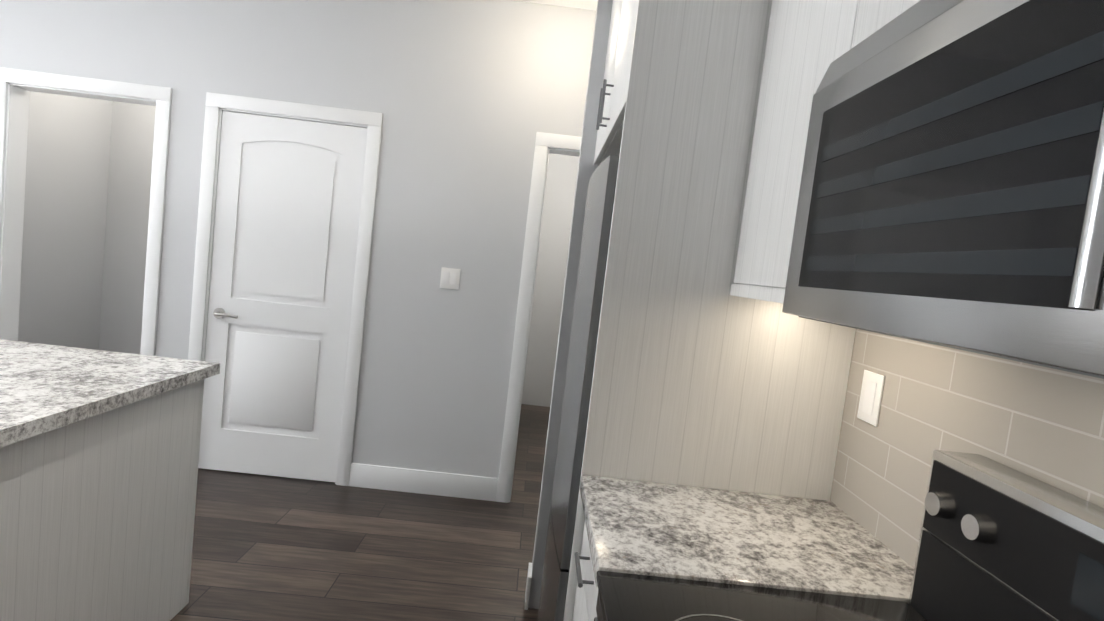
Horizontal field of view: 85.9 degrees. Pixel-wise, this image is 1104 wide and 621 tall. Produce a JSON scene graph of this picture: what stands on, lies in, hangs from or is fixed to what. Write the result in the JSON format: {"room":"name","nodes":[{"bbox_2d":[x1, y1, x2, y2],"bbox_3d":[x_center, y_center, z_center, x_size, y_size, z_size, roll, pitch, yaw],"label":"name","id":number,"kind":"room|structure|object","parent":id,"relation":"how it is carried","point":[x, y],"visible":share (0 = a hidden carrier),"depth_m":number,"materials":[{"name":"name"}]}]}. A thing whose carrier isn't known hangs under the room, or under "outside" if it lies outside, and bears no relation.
{"room":"kitchen","nodes":[
{"label":"kitchen","id":0,"kind":"room"},
{"bbox_2d":[18,91,113,349],"bbox_3d":[-3.453,-0.707,3.991,0.100,2.870,1.060,6,4,-1],"label":"wall","id":1,"kind":"structure","parent":0,"point":[87,200],"depth_m":4.16,"materials":[{"name":"grey paint"}]},
{"bbox_2d":[98,101,155,353],"bbox_3d":[-2.792,-0.677,4.606,1.450,2.870,0.100,6,4,-1],"label":"wall","id":2,"kind":"structure","parent":0,"point":[132,137],"depth_m":4.55,"materials":[{"name":"grey paint"}]},
{"bbox_2d":[0,0,595,477],"bbox_3d":[-2.797,-0.589,3.419,7.400,2.870,0.120,6,4,-1],"label":"wall","id":3,"kind":"structure","parent":0,"point":[468,98],"depth_m":3.36,"materials":[{"name":"grey paint"}]},
{"bbox_2d":[198,111,366,481],"bbox_3d":[-1.565,-0.054,3.442,0.820,2.070,0.154,6,4,-1],"label":"door","id":4,"kind":"structure","parent":3,"relation":"in","point":[288,197],"depth_m":3.42,"materials":[{"name":"white wood"}]},
{"bbox_2d":[349,463,497,500],"bbox_3d":[-2.944,0.769,3.461,7.414,0.140,0.028,6,4,-1],"label":"baseboard","id":5,"kind":"structure","parent":3,"relation":"attached to","point":[422,481],"depth_m":3.50,"materials":[{"name":"white wood"}]},
{"bbox_2d":[440,267,460,289],"bbox_3d":[-0.588,-0.185,3.422,0.110,0.120,0.009,6,4,-1],"label":"switch plate","id":6,"kind":"object","parent":3,"relation":"attached to","point":[450,278],"visible":1,"depth_m":3.42,"materials":[{"name":"white plastic"}]},
{"bbox_2d":[170,404,549,620],"bbox_3d":[-2.404,1.017,2.586,8.700,0.100,8.200,6,4,-1],"label":"floor","id":7,"kind":"structure","parent":0,"point":[270,548],"depth_m":2.79,"materials":[{"name":"brown wood"}]},
{"bbox_2d":[0,379,203,620],"bbox_3d":[-1.791,0.714,0.985,0.970,0.879,2.446,6,4,-1],"label":"kitchen island","id":8,"kind":"object","parent":7,"relation":"on","point":[99,455],"depth_m":1.74,"materials":[{"name":"wood"}]},
{"bbox_2d":[0,339,219,446],"bbox_3d":[-1.724,0.257,0.974,1.000,0.040,2.492,6,4,-1],"label":"island countertop","id":9,"kind":"structure","parent":8,"relation":"on","point":[44,388],"depth_m":1.80,"materials":[{"name":"white stone"}]},
{"bbox_2d":[537,155,618,620],"bbox_3d":[0.345,0.453,1.994,0.635,1.730,0.755,6,4,-1],"label":"fridge","id":10,"kind":"object","parent":7,"relation":"on","point":[582,348],"visible":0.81,"depth_m":1.66,"materials":[{"name":"silver metal"}]},
{"bbox_2d":[563,0,855,620],"bbox_3d":[0.400,0.096,1.922,0.666,2.460,0.930,6,4,-1],"label":"kitchen cabinet","id":11,"kind":"object","parent":7,"relation":"on","point":[703,377],"visible":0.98,"depth_m":1.45,"materials":[{"name":"white wood"}]},
{"bbox_2d":[573,475,913,620],"bbox_3d":[0.334,0.913,1.287,0.646,0.920,0.454,6,4,-1],"label":"base cabinet","id":12,"kind":"object","parent":7,"relation":"on","point":[721,536],"visible":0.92,"depth_m":1.20,"materials":[{"name":"white stone"}]},
{"bbox_2d":[594,450,1103,620],"bbox_3d":[0.333,0.824,0.669,0.679,1.188,0.764,6,4,-1],"label":"range","id":13,"kind":"object","parent":7,"relation":"on","point":[998,541],"visible":1,"depth_m":0.90,"materials":[{"name":"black metal"}]},
{"bbox_2d":[521,153,578,406],"bbox_3d":[0.132,-0.445,5.977,1.140,2.870,0.100,6,4,-1],"label":"wall","id":14,"kind":"structure","parent":0,"point":[562,171],"depth_m":5.91,"materials":[{"name":"grey paint"}]},
{"bbox_2d":[515,0,596,10],"bbox_3d":[-2.066,-1.925,2.366,8.700,0.100,8.200,6,4,-1],"label":"ceiling","id":15,"kind":"structure","parent":0,"point":[587,4],"depth_m":3.28,"materials":[{"name":"white paint"}]},
{"bbox_2d":[528,0,612,608],"bbox_3d":[0.926,-0.088,2.433,1.740,2.870,0.094,6,4,-1],"label":"panel","id":16,"kind":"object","parent":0,"point":[586,168],"depth_m":2.37,"materials":[{"name":"grey paint"}]},
{"bbox_3d":[0.831,0.007,1.007,0.120,2.870,2.760,6,4,-1],"label":"wall","id":17,"kind":"structure","parent":0,"visible":0},
{"bbox_2d":[731,0,849,295],"bbox_3d":[0.660,-0.541,1.187,0.328,1.030,0.445,6,4,-1],"label":"upper cabinet","id":18,"kind":"object","parent":17,"relation":"attached to","point":[808,42],"depth_m":1.21,"materials":[{"name":"white wood"}]},
{"bbox_2d":[846,0,919,51],"bbox_3d":[0.691,-0.679,0.559,0.328,0.656,0.788,6,4,-1],"label":"upper cabinet","id":19,"kind":"object","parent":17,"relation":"attached to","point":[867,17],"depth_m":0.92,"materials":[{"name":"white wood"}]},
{"bbox_2d":[782,0,1103,378],"bbox_3d":[0.579,-0.150,0.598,0.432,0.415,0.768,6,4,-1],"label":"microwave","id":20,"kind":"object","parent":19,"relation":"attached to","point":[951,193],"visible":1,"depth_m":0.58,"materials":[{"name":"silver metal"}]},
{"bbox_2d":[830,329,1103,567],"bbox_3d":[0.745,0.278,0.632,0.008,0.530,1.680,6,4,-1],"label":"backsplash","id":21,"kind":"structure","parent":17,"relation":"attached to","point":[1043,424],"depth_m":1.10,"materials":[{"name":"tile"}]},
{"bbox_2d":[857,370,884,426],"bbox_3d":[0.728,0.199,1.356,0.006,0.115,0.080,6,4,-1],"label":"electrical outlet plate","id":22,"kind":"object","parent":21,"relation":"attached to","point":[870,397],"visible":1,"depth_m":1.35,"materials":[{"name":"white plastic"}]},
{"bbox_3d":[1.370,-0.189,4.462,1.020,2.870,4.200,6,4,-1],"label":"wall","id":23,"kind":"structure","parent":0,"visible":0},
{"bbox_2d":[525,562,531,598],"bbox_3d":[0.756,1.258,2.588,1.740,0.140,0.014,6,4,-1],"label":"baseboard","id":24,"kind":"structure","parent":23,"relation":"attached to","point":[528,585],"depth_m":2.45,"materials":[{"name":"white wood"}]}
]}

